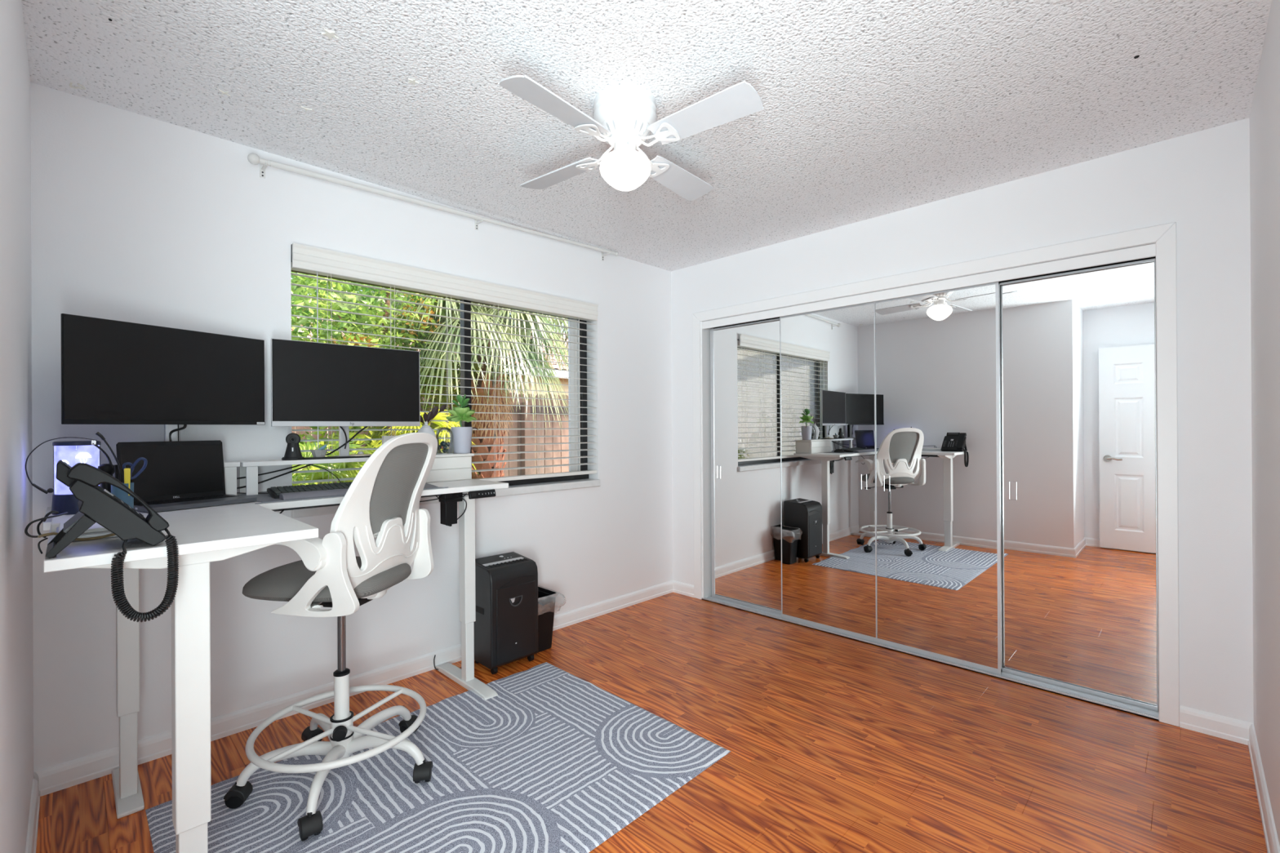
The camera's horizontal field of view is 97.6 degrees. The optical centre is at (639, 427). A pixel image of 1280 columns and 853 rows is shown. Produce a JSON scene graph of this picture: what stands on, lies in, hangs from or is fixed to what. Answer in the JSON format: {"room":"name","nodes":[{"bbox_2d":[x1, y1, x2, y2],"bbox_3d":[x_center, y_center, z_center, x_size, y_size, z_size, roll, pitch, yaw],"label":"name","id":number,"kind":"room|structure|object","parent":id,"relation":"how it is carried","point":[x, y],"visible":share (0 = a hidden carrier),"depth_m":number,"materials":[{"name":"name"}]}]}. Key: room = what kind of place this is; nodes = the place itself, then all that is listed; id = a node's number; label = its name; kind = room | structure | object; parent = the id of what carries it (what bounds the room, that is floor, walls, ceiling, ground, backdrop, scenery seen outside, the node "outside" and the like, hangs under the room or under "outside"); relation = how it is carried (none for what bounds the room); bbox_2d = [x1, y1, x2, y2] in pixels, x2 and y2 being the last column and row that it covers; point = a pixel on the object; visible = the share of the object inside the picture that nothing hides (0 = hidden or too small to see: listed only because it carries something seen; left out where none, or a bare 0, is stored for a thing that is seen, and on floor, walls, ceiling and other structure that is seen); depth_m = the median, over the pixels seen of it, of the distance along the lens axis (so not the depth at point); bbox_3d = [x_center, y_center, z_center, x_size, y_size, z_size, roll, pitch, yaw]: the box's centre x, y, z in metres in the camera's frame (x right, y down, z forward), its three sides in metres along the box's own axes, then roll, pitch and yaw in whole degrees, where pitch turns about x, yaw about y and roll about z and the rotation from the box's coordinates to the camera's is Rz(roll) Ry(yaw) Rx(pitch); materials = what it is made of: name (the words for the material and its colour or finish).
{"room":"home office","nodes":[
{"label":"home office","id":0,"kind":"room"},
{"bbox_2d":[0,0,33,852],"bbox_3d":[-1.323,0.084,0.572,3.270,2.540,0.860,0,0,44],"label":"wall","id":1,"kind":"structure","parent":0,"point":[16,638],"depth_m":1.31,"materials":[{"name":"paint"}]},
{"bbox_2d":[25,778,39,852],"bbox_3d":[-1.312,1.212,1.181,1.991,0.085,0.016,0,0,44],"label":"baseboard","id":2,"kind":"structure","parent":1,"relation":"attached to","point":[33,826],"depth_m":1.71,"materials":[{"name":"paint"}]},
{"bbox_2d":[30,81,672,771],"bbox_3d":[-0.722,0.084,3.402,0.160,2.540,4.400,0,0,44],"label":"wall","id":3,"kind":"structure","parent":0,"point":[135,218],"depth_m":2.37,"materials":[{"name":"paint"}]},
{"bbox_2d":[33,580,672,796],"bbox_3d":[-0.902,1.212,3.086,0.016,0.085,3.310,0,0,44],"label":"baseboard","id":4,"kind":"structure","parent":3,"relation":"attached to","point":[66,775],"depth_m":2.40,"materials":[{"name":"paint"}]},
{"bbox_2d":[247,152,618,261],"bbox_3d":[-0.894,-1.127,3.062,0.084,0.112,2.090,0,0,44],"label":"curtain rod","id":5,"kind":"object","parent":3,"relation":"attached to","point":[252,157],"visible":1,"depth_m":2.73,"materials":[{"name":"white plastic"}]},
{"bbox_2d":[290,270,600,518],"bbox_3d":[-0.963,-0.185,3.140,0.177,1.160,1.820,0,0,44],"label":"window","id":6,"kind":"structure","parent":3,"relation":"in","point":[522,486],"depth_m":3.57,"materials":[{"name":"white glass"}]},
{"bbox_2d":[290,242,598,484],"bbox_3d":[-0.918,-0.250,3.111,0.088,1.119,1.781,0,0,44],"label":"blind","id":7,"kind":"object","parent":6,"relation":"attached to","point":[306,259],"visible":0.66,"depth_m":3.03,"materials":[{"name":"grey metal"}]},
{"bbox_2d":[21,0,1271,271],"bbox_3d":[0.317,-1.254,1.394,4.650,0.120,5.800,0,0,44],"label":"ceiling","id":8,"kind":"structure","parent":0,"point":[872,108],"depth_m":1.95,"materials":[{"name":"white paint"}]},
{"bbox_2d":[69,82,85,89],"bbox_3d":[-1.941,-1.177,1.929,0.045,0.005,0.034,0,0,-15],"label":"sticker","id":9,"kind":"object","parent":8,"relation":"attached to","point":[82,87],"visible":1,"depth_m":1.94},
{"bbox_2d":[218,89,231,96],"bbox_3d":[-1.465,-1.181,1.979,0.028,0.004,0.028,0,0,-23],"label":"sticker","id":10,"kind":"object","parent":8,"relation":"attached to","point":[224,92],"visible":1,"depth_m":1.98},
{"bbox_2d":[321,28,338,39],"bbox_3d":[-0.932,-1.185,1.690,0.046,0.004,0.044,0,0,44],"label":"sticker","id":11,"kind":"object","parent":8,"relation":"attached to","point":[331,34],"visible":1,"depth_m":1.69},
{"bbox_2d":[408,78,418,84],"bbox_3d":[-0.776,-1.185,1.918,0.035,0.004,0.036,0,0,44],"label":"sticker","id":12,"kind":"object","parent":8,"relation":"attached to","point":[411,81],"visible":1,"depth_m":1.92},
{"bbox_2d":[497,75,763,200],"bbox_3d":[-0.053,-1.033,2.060,0.826,0.316,0.826,0,0,-6],"label":"ceiling fan","id":13,"kind":"object","parent":8,"relation":"hanging from","point":[624,116],"visible":1,"depth_m":1.97,"materials":[{"name":"white metal"}]},
{"bbox_2d":[35,591,1266,852],"bbox_3d":[0.414,1.295,1.311,4.420,0.100,5.800,0,0,44],"label":"floor","id":14,"kind":"structure","parent":0,"point":[836,744],"depth_m":2.12,"materials":[{"name":"brown wood"}]},
{"bbox_2d":[42,479,508,852],"bbox_3d":[-1.085,0.761,2.056,1.163,0.987,1.535,0,0,44],"label":"desk","id":15,"kind":"object","parent":14,"relation":"on","point":[204,535],"visible":0.91,"depth_m":1.39,"materials":[{"name":"white laminate"}]},
{"bbox_2d":[36,520,46,537],"bbox_3d":[-1.434,0.243,1.346,0.019,0.044,0.009,0,0,-6],"label":"cable","id":16,"kind":"object","parent":15,"relation":"on","point":[41,521],"visible":0.87,"depth_m":1.34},
{"bbox_2d":[37,537,48,554],"bbox_3d":[-1.258,0.250,1.182,0.006,0.030,0.029,0,0,-21],"label":"cable","id":17,"kind":"object","parent":15,"relation":"on","point":[42,540],"visible":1,"depth_m":1.17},
{"bbox_2d":[24,511,68,537],"bbox_3d":[-1.468,0.241,1.406,0.033,0.050,0.177,0,0,-23],"label":"cable","id":18,"kind":"object","parent":15,"relation":"on","point":[64,513],"visible":0.81,"depth_m":1.33,"materials":[{"name":"black plastic"}]},
{"bbox_2d":[50,514,75,532],"bbox_3d":[-1.565,0.259,1.600,0.322,0.022,0.155,0,0,44],"label":"router","id":19,"kind":"object","parent":15,"relation":"on","point":[55,521],"visible":0.2,"depth_m":1.49,"materials":[{"name":"white plastic"}]},
{"bbox_2d":[43,511,58,521],"bbox_3d":[-1.541,0.232,1.462,0.037,0.029,0.018,0,0,-8],"label":"cable","id":20,"kind":"object","parent":19,"relation":"on","point":[51,512],"visible":0.83,"depth_m":1.46,"materials":[{"name":"black plastic"}]},
{"bbox_2d":[51,440,101,515],"bbox_3d":[-1.643,0.144,1.636,0.106,0.208,0.107,0,0,-27],"label":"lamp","id":21,"kind":"object","parent":19,"relation":"on","point":[71,452],"visible":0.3,"depth_m":1.60,"materials":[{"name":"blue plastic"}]},
{"bbox_2d":[97,463,114,493],"bbox_3d":[-1.530,0.174,1.609,0.040,0.139,0.040,0,0,44],"label":"charger","id":22,"kind":"object","parent":19,"relation":"on","point":[106,468],"visible":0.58,"depth_m":1.60,"materials":[{"name":"black plastic"}]},
{"bbox_2d":[25,431,123,493],"bbox_3d":[-1.553,0.096,1.543,0.051,0.168,0.190,0,0,44],"label":"cable","id":23,"kind":"object","parent":22,"relation":"on","point":[93,442],"visible":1,"depth_m":1.57,"materials":[{"name":"black plastic"}]},
{"bbox_2d":[37,532,115,541],"bbox_3d":[-1.314,0.254,1.310,0.143,0.026,0.030,0,0,-28],"label":"cable","id":24,"kind":"object","parent":15,"relation":"on","point":[51,533],"visible":0.68,"depth_m":1.32,"materials":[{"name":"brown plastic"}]},
{"bbox_2d":[55,522,118,542],"bbox_3d":[-1.373,0.255,1.397,0.190,0.026,0.115,0,0,44],"label":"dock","id":25,"kind":"object","parent":15,"relation":"on","point":[95,530],"visible":0.27,"depth_m":1.34,"materials":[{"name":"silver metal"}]},
{"bbox_2d":[44,459,178,622],"bbox_3d":[-1.184,0.247,1.260,0.238,0.349,0.206,0,0,44],"label":"desk phone","id":26,"kind":"object","parent":15,"relation":"on","point":[96,504],"visible":1,"depth_m":1.20,"materials":[{"name":"black plastic"}]},
{"bbox_2d":[111,482,133,508],"bbox_3d":[-1.476,0.214,1.600,0.049,0.110,0.049,0,0,44],"label":"pen cup","id":27,"kind":"object","parent":15,"relation":"on","point":[122,495],"visible":0.23,"depth_m":1.59,"materials":[{"name":"blue plastic"}]},
{"bbox_2d":[114,464,119,479],"bbox_3d":[-1.487,0.176,1.596,0.008,0.140,0.014,0,0,44],"label":"pen","id":28,"kind":"object","parent":27,"relation":"in","point":[116,467],"visible":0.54,"depth_m":1.59,"materials":[{"name":"black plastic"}]},
{"bbox_2d":[124,468,130,496],"bbox_3d":[-1.458,0.156,1.594,0.010,0.080,0.014,0,0,44],"label":"highlighter","id":29,"kind":"object","parent":27,"relation":"in","point":[126,471],"visible":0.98,"depth_m":1.59,"materials":[{"name":"yellow plastic"}]},
{"bbox_2d":[122,457,147,479],"bbox_3d":[-1.452,0.171,1.613,0.055,0.170,0.015,0,0,-37],"label":"scissors","id":30,"kind":"object","parent":27,"relation":"in","point":[144,460],"visible":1,"depth_m":1.61,"materials":[{"name":"blue plastic"}]},
{"bbox_2d":[115,440,257,512],"bbox_3d":[-1.569,0.158,1.950,0.247,0.220,0.334,0,0,29],"label":"laptop","id":31,"kind":"object","parent":15,"relation":"on","point":[177,475],"visible":0.85,"depth_m":1.99,"materials":[{"name":"black plastic"}]},
{"bbox_2d":[166,441,180,444],"bbox_3d":[-1.671,0.055,2.007,0.002,0.007,0.040,0,0,29],"label":"shutter","id":32,"kind":"object","parent":31,"relation":"hanging from","point":[167,442],"depth_m":2.01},
{"bbox_2d":[223,461,239,494],"bbox_3d":[-1.789,0.204,2.069,0.115,0.134,0.501,0,0,44],"label":"shelf leg","id":33,"kind":"object","parent":15,"relation":"on","point":[229,467],"visible":0.31,"depth_m":2.19,"materials":[{"name":"white laminate"}]},
{"bbox_2d":[61,313,265,441],"bbox_3d":[-1.739,-0.098,2.047,0.194,0.512,0.602,0,0,26],"label":"monitor","id":34,"kind":"object","parent":33,"relation":"on","point":[113,371],"visible":0.9,"depth_m":1.95,"materials":[{"name":"black plastic"}]},
{"bbox_2d":[168,424,186,441],"bbox_3d":[-1.742,0.028,2.114,0.059,0.143,0.015,0,0,-14],"label":"cable","id":35,"kind":"object","parent":34,"relation":"attached to","point":[184,425],"visible":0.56,"depth_m":2.11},
{"bbox_2d":[236,463,314,488],"bbox_3d":[-1.590,0.207,2.254,0.038,0.107,0.545,0,0,38],"label":"cable","id":36,"kind":"object","parent":15,"relation":"on","point":[303,467],"visible":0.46,"depth_m":2.36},
{"bbox_2d":[238,483,448,504],"bbox_3d":[-1.245,0.266,2.364,0.427,0.004,0.754,0,0,44],"label":"desk mat","id":37,"kind":"object","parent":15,"relation":"on","point":[263,498],"visible":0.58,"depth_m":2.13,"materials":[{"name":"black fabric"}]},
{"bbox_2d":[237,457,368,495],"bbox_3d":[-1.406,0.202,2.434,0.150,0.134,0.552,0,0,44],"label":"monitor stand","id":38,"kind":"object","parent":37,"relation":"on","point":[247,468],"visible":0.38,"depth_m":2.28,"materials":[{"name":"white laminate"}]},
{"bbox_2d":[236,464,301,479],"bbox_3d":[-1.646,0.184,2.223,0.009,0.083,0.625,0,0,38],"label":"cable","id":39,"kind":"object","parent":38,"relation":"attached to","point":[298,464],"visible":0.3,"depth_m":2.36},
{"bbox_2d":[281,433,304,460],"bbox_3d":[-1.457,0.079,2.355,0.082,0.112,0.082,0,0,44],"label":"webcam","id":40,"kind":"object","parent":38,"relation":"on","point":[293,452],"visible":1,"depth_m":2.34,"materials":[{"name":"black plastic"}]},
{"bbox_2d":[302,454,371,459],"bbox_3d":[-1.318,0.132,2.503,0.122,0.006,0.367,0,0,44],"label":"tray","id":41,"kind":"object","parent":38,"relation":"on","point":[325,457],"visible":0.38,"depth_m":2.42,"materials":[{"name":"black plastic"}]},
{"bbox_2d":[310,449,327,457],"bbox_3d":[-1.390,0.113,2.430,0.065,0.032,0.065,0,0,-23],"label":"bowl","id":42,"kind":"object","parent":41,"relation":"on","point":[316,453],"visible":0.97,"depth_m":2.41,"materials":[{"name":"white ceramic"}]},
{"bbox_2d":[318,444,327,449],"bbox_3d":[-1.382,0.093,2.435,0.042,0.038,0.018,0,0,-37],"label":"crystal","id":43,"kind":"object","parent":42,"relation":"in","point":[322,447],"visible":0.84,"depth_m":2.43},
{"bbox_3d":[-1.273,0.127,2.549,0.090,0.003,0.090,0,0,44],"label":"coaster","id":44,"kind":"object","parent":41,"relation":"on","visible":0},
{"bbox_2d":[349,453,371,455],"bbox_3d":[-1.270,0.123,2.552,0.090,0.003,0.090,0,0,44],"label":"coaster","id":45,"kind":"object","parent":44,"relation":"on","point":[352,454],"visible":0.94,"depth_m":2.53,"materials":[{"name":"beige"}]},
{"bbox_2d":[271,337,420,456],"bbox_3d":[-1.319,-0.104,2.533,0.604,0.521,0.130,0,0,-43],"label":"monitor","id":46,"kind":"object","parent":38,"relation":"on","point":[313,384],"visible":0.87,"depth_m":2.46,"materials":[{"name":"black plastic"}]},
{"bbox_2d":[339,426,346,448],"bbox_3d":[-1.325,0.040,2.501,0.014,0.113,0.063,0,0,0],"label":"cable","id":47,"kind":"object","parent":46,"relation":"attached to","point":[342,428],"visible":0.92,"depth_m":2.52,"materials":[{"name":"black rubber"}]},
{"bbox_2d":[325,426,368,455],"bbox_3d":[-1.329,0.056,2.532,0.205,0.146,0.024,0,0,-19],"label":"cable","id":48,"kind":"object","parent":46,"relation":"attached to","point":[364,428],"visible":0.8,"depth_m":2.53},
{"bbox_2d":[266,481,352,498],"bbox_3d":[-1.243,0.252,2.289,0.450,0.042,0.145,0,0,-43],"label":"keyboard","id":49,"kind":"object","parent":37,"relation":"on","point":[274,492],"visible":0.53,"depth_m":2.22,"materials":[{"name":"black plastic"}]},
{"bbox_2d":[279,488,348,500],"bbox_3d":[-1.168,0.253,2.216,0.061,0.022,0.430,0,0,44],"label":"wrist rest","id":50,"kind":"object","parent":37,"relation":"on","point":[292,495],"visible":0.51,"depth_m":2.12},
{"bbox_2d":[309,463,340,482],"bbox_3d":[-1.371,0.201,2.444,0.128,0.093,0.019,0,0,-22],"label":"cable","id":51,"kind":"object","parent":37,"relation":"on","point":[309,464],"visible":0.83,"depth_m":2.45,"materials":[{"name":"black rubber"}]},
{"bbox_2d":[433,654,438,670],"bbox_3d":[-1.024,1.214,2.902,0.083,0.072,0.035,0,0,-18],"label":"power cable","id":52,"kind":"object","parent":15,"relation":"on","point":[434,655],"visible":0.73,"depth_m":2.89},
{"bbox_2d":[426,453,474,483],"bbox_3d":[-1.061,0.201,2.783,0.176,0.134,0.428,0,0,44],"label":"drawer box","id":53,"kind":"object","parent":15,"relation":"on","point":[446,467],"visible":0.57,"depth_m":2.79,"materials":[{"name":"white wood"}]},
{"bbox_2d":[382,435,395,444],"bbox_3d":[-1.185,0.087,2.746,0.024,0.094,0.145,0,0,44],"label":"block","id":54,"kind":"object","parent":53,"relation":"on","point":[384,438],"visible":0.23,"depth_m":2.70,"materials":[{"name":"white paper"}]},
{"bbox_2d":[417,422,435,436],"bbox_3d":[-1.056,0.052,2.770,0.091,0.162,0.091,0,0,44],"label":"vase","id":55,"kind":"object","parent":53,"relation":"on","point":[425,428],"visible":0.34,"depth_m":2.75,"materials":[{"name":"white ceramic"}]},
{"bbox_2d":[420,404,446,424],"bbox_3d":[-1.032,-0.062,2.783,0.017,0.111,0.152,0,0,44],"label":"dried leaves","id":56,"kind":"object","parent":55,"relation":"on","point":[431,415],"visible":0.92,"depth_m":2.78,"materials":[{"name":"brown plant"}]},
{"bbox_2d":[435,426,453,454],"bbox_3d":[-0.986,0.065,2.827,0.087,0.135,0.087,0,0,44],"label":"glass cloche","id":57,"kind":"object","parent":53,"relation":"on","point":[450,451],"visible":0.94,"depth_m":2.81,"materials":[{"name":"clear glass"}]},
{"bbox_2d":[440,440,446,446],"bbox_3d":[-0.982,0.082,2.808,0.028,0.030,0.025,0,0,44],"label":"rock","id":58,"kind":"object","parent":57,"relation":"in","point":[443,443],"visible":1,"depth_m":2.80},
{"bbox_2d":[450,426,472,453],"bbox_3d":[-0.919,0.065,2.895,0.106,0.136,0.106,0,0,44],"label":"plant pot","id":59,"kind":"object","parent":53,"relation":"on","point":[462,436],"visible":0.97,"depth_m":2.85,"materials":[{"name":"grey ceramic"}]},
{"bbox_2d":[446,394,478,430],"bbox_3d":[-0.919,-0.080,2.897,0.148,0.187,0.147,0,0,7],"label":"succulent plant","id":60,"kind":"object","parent":59,"relation":"on","point":[460,414],"visible":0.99,"depth_m":2.87,"materials":[{"name":"green plant"}]},
{"bbox_2d":[145,662,730,852],"bbox_3d":[-0.638,1.244,1.998,1.195,0.012,1.607,0,0,44],"label":"area rug","id":61,"kind":"object","parent":14,"relation":"on","point":[555,762],"visible":0.91,"depth_m":1.96,"materials":[{"name":"grey fabric"}]},
{"bbox_2d":[223,432,437,841],"bbox_3d":[-1.044,0.634,2.004,0.633,1.228,0.654,0,0,9],"label":"office chair","id":62,"kind":"object","parent":61,"relation":"on","point":[382,501],"visible":0.98,"depth_m":1.90,"materials":[{"name":"white plastic"}]},
{"bbox_2d":[223,781,253,801],"bbox_3d":[-1.329,1.200,1.857,0.063,0.054,0.057,0,0,-12],"label":"caster","id":63,"kind":"object","parent":62,"relation":"attached to","point":[240,791],"depth_m":1.84,"materials":[{"name":"black plastic"}]},
{"bbox_2d":[297,810,323,839],"bbox_3d":[-1.004,1.198,1.707,0.057,0.054,0.063,0,0,-42],"label":"caster","id":64,"kind":"object","parent":62,"relation":"attached to","point":[310,824],"depth_m":1.69,"materials":[{"name":"black plastic"}]},
{"bbox_2d":[301,725,324,741],"bbox_3d":[-1.291,1.201,2.212,0.057,0.054,0.063,0,0,38],"label":"caster","id":65,"kind":"object","parent":62,"relation":"attached to","point":[311,731],"depth_m":2.19,"materials":[{"name":"black plastic"}]},
{"bbox_2d":[398,714,420,728],"bbox_3d":[-0.938,1.199,2.284,0.063,0.054,0.057,0,0,28],"label":"caster","id":66,"kind":"object","parent":62,"relation":"attached to","point":[409,719],"depth_m":2.26,"materials":[{"name":"black plastic"}]},
{"bbox_2d":[413,759,432,782],"bbox_3d":[-0.762,1.197,1.971,0.057,0.054,0.063,0,0,-12],"label":"caster","id":67,"kind":"object","parent":62,"relation":"attached to","point":[422,771],"depth_m":1.95,"materials":[{"name":"black plastic"}]},
{"bbox_2d":[474,551,537,674],"bbox_3d":[-0.728,0.975,2.988,0.254,0.555,0.286,0,0,44],"label":"paper shredder","id":68,"kind":"object","parent":14,"relation":"on","point":[506,623],"visible":0.98,"depth_m":2.89,"materials":[{"name":"black plastic"}]},
{"bbox_2d":[537,586,556,653],"bbox_3d":[-0.611,1.096,3.211,0.249,0.311,0.164,0,0,44],"label":"waste bin","id":69,"kind":"object","parent":14,"relation":"on","point":[546,598],"visible":0.27,"depth_m":3.14,"materials":[{"name":"black plastic"}]},
{"bbox_2d":[713,256,1158,701],"bbox_3d":[1.439,0.026,3.343,2.633,2.450,0.055,0,0,44],"label":"wall","id":70,"kind":"structure","parent":0,"point":[1153,257],"depth_m":2.67,"materials":[{"name":"white paint"}]},
{"bbox_2d":[671,117,1253,723],"bbox_3d":[1.397,0.071,3.241,3.090,2.540,0.140,0,0,44],"label":"wall","id":71,"kind":"structure","parent":0,"point":[1198,181],"depth_m":2.31,"materials":[{"name":"paint"}]},
{"bbox_2d":[672,580,693,597],"bbox_3d":[0.326,1.206,4.189,0.221,0.085,0.016,0,0,44],"label":"baseboard","id":72,"kind":"structure","parent":71,"relation":"attached to","point":[680,588],"depth_m":4.18,"materials":[{"name":"paint"}]},
{"bbox_2d":[692,313,702,599],"bbox_3d":[0.422,0.206,4.089,0.066,2.084,0.018,0,0,44],"label":"trim","id":73,"kind":"structure","parent":71,"relation":"attached to","point":[695,322],"depth_m":4.08,"materials":[{"name":"paint"}]},
{"bbox_2d":[710,318,781,614],"bbox_3d":[0.750,0.259,3.879,0.620,1.957,0.026,0,0,44],"label":"door","id":74,"kind":"structure","parent":71,"relation":"in","point":[745,378],"depth_m":3.88,"materials":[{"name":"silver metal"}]},
{"bbox_2d":[779,302,876,642],"bbox_3d":[1.143,0.257,3.439,0.612,1.957,0.026,0,0,44],"label":"door","id":75,"kind":"structure","parent":71,"relation":"in","point":[827,358],"depth_m":3.41,"materials":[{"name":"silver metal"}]},
{"bbox_2d":[702,243,1155,328],"bbox_3d":[1.356,-0.747,3.255,2.421,0.053,0.112,0,0,44],"label":"trim","id":76,"kind":"structure","parent":71,"relation":"attached to","point":[1146,251],"depth_m":2.90,"materials":[{"name":"paint"}]},
{"bbox_2d":[700,242,1159,717],"bbox_3d":[1.367,0.233,3.261,2.443,2.017,0.134,0,0,44],"label":"trim","id":77,"kind":"structure","parent":71,"relation":"attached to","point":[704,333],"depth_m":4.09,"materials":[{"name":"paint"}]},
{"bbox_2d":[702,595,1159,720],"bbox_3d":[1.362,1.234,3.256,2.433,0.016,0.125,0,0,44],"label":"trim","id":78,"kind":"structure","parent":71,"relation":"attached to","point":[1126,708],"depth_m":2.76,"materials":[{"name":"metal"}]},
{"bbox_2d":[693,222,1175,321],"bbox_3d":[1.307,-0.809,3.216,2.560,0.069,0.018,0,0,44],"label":"trim","id":79,"kind":"structure","parent":71,"relation":"attached to","point":[1148,235],"depth_m":2.86,"materials":[{"name":"paint"}]},
{"bbox_2d":[874,281,1002,675],"bbox_3d":[1.580,0.254,3.010,0.613,1.957,0.026,0,0,44],"label":"door","id":80,"kind":"structure","parent":71,"relation":"in","point":[937,353],"depth_m":2.98,"materials":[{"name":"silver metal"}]},
{"bbox_2d":[1000,257,1158,711],"bbox_3d":[2.015,0.251,2.636,0.616,1.957,0.026,0,0,44],"label":"door","id":81,"kind":"structure","parent":71,"relation":"in","point":[1078,382],"depth_m":2.59,"materials":[{"name":"silver metal"}]},
{"bbox_2d":[1155,222,1179,726],"bbox_3d":[2.203,0.194,2.339,0.063,2.084,0.018,0,0,44],"label":"trim","id":82,"kind":"structure","parent":71,"relation":"attached to","point":[1166,246],"depth_m":2.33,"materials":[{"name":"paint"}]},
{"bbox_2d":[1179,705,1253,745],"bbox_3d":[2.306,1.193,2.244,0.207,0.085,0.016,0,0,44],"label":"baseboard","id":83,"kind":"structure","parent":71,"relation":"attached to","point":[1230,729],"depth_m":2.24,"materials":[{"name":"paint"}]},
{"bbox_2d":[1249,0,1279,846],"bbox_3d":[0.775,0.072,0.460,0.120,2.540,5.100,0,0,44],"label":"wall","id":84,"kind":"structure","parent":0,"point":[1264,116],"depth_m":1.73,"materials":[{"name":"paint"}]},
{"bbox_2d":[1248,723,1279,852],"bbox_3d":[1.332,1.197,1.116,0.016,0.085,2.990,0,0,44],"label":"baseboard","id":85,"kind":"structure","parent":84,"relation":"attached to","point":[1271,838],"depth_m":1.79,"materials":[{"name":"paint"}]},
{"label":"outside","id":86,"kind":"structure","parent":0,"visible":0},
{"bbox_3d":[-4.097,1.458,8.548,11.800,0.041,16.000,0,0,44],"label":"ground","id":87,"kind":"structure","parent":86,"visible":0},
{"bbox_2d":[292,432,380,486],"bbox_3d":[-2.164,0.737,3.788,1.554,1.409,1.586,0,0,44],"label":"shrub","id":88,"kind":"object","parent":87,"relation":"on","point":[351,473],"visible":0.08,"depth_m":3.63,"materials":[{"name":"green plant"}]},
{"bbox_2d":[290,271,460,435],"bbox_3d":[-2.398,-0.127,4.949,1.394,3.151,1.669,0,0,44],"label":"leafy tree","id":89,"kind":"object","parent":87,"relation":"on","point":[322,334],"visible":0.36,"depth_m":4.67,"materials":[{"name":"green plant"}]},
{"bbox_2d":[293,413,459,485],"bbox_3d":[-2.388,0.628,5.264,1.418,1.633,2.663,0,0,23],"label":"shrub","id":90,"kind":"object","parent":87,"relation":"on","point":[370,442],"visible":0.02,"depth_m":4.75,"materials":[{"name":"green plant"}]},
{"bbox_2d":[305,355,475,444],"bbox_3d":[-2.330,0.334,5.486,1.791,2.225,1.051,0,0,-29],"label":"shrub","id":91,"kind":"object","parent":87,"relation":"on","point":[443,399],"visible":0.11,"depth_m":5.52,"materials":[{"name":"green plant"}]},
{"bbox_2d":[368,408,478,473],"bbox_3d":[-1.717,0.624,4.482,0.891,1.632,0.875,0,0,44],"label":"shrub","id":92,"kind":"object","parent":87,"relation":"on","point":[438,417],"visible":0.16,"depth_m":4.41,"materials":[{"name":"green plant"}]},
{"bbox_2d":[291,304,568,448],"bbox_3d":[-5.077,-0.724,11.603,4.140,4.380,15.400,0,0,44],"label":"house","id":93,"kind":"structure","parent":87,"relation":"on","point":[558,373],"depth_m":12.16,"materials":[{"name":"beige"}]},
{"bbox_2d":[291,390,568,483],"bbox_3d":[-2.291,0.461,7.366,0.158,1.970,7.252,0,0,44],"label":"fence","id":94,"kind":"object","parent":87,"relation":"on","point":[523,409],"visible":0.06,"depth_m":8.20,"materials":[{"name":"brown wood"}]},
{"bbox_2d":[342,284,537,448],"bbox_3d":[-2.283,-0.390,6.562,2.308,3.670,2.228,0,0,44],"label":"palm tree","id":95,"kind":"object","parent":87,"relation":"on","point":[379,292],"visible":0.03,"depth_m":6.01,"materials":[{"name":"green plant"}]},
{"bbox_2d":[388,290,568,479],"bbox_3d":[-1.519,-0.150,5.613,2.075,3.182,1.942,0,0,-20],"label":"palm tree","id":96,"kind":"object","parent":87,"relation":"on","point":[444,338],"visible":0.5,"depth_m":5.22,"materials":[{"name":"green plant"}]},
{"bbox_2d":[509,312,568,374],"bbox_3d":[-0.718,-0.582,7.818,2.481,4.040,2.510,0,0,44],"label":"palm tree","id":97,"kind":"object","parent":87,"relation":"on","point":[560,322],"visible":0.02,"depth_m":8.41,"materials":[{"name":"plant"}]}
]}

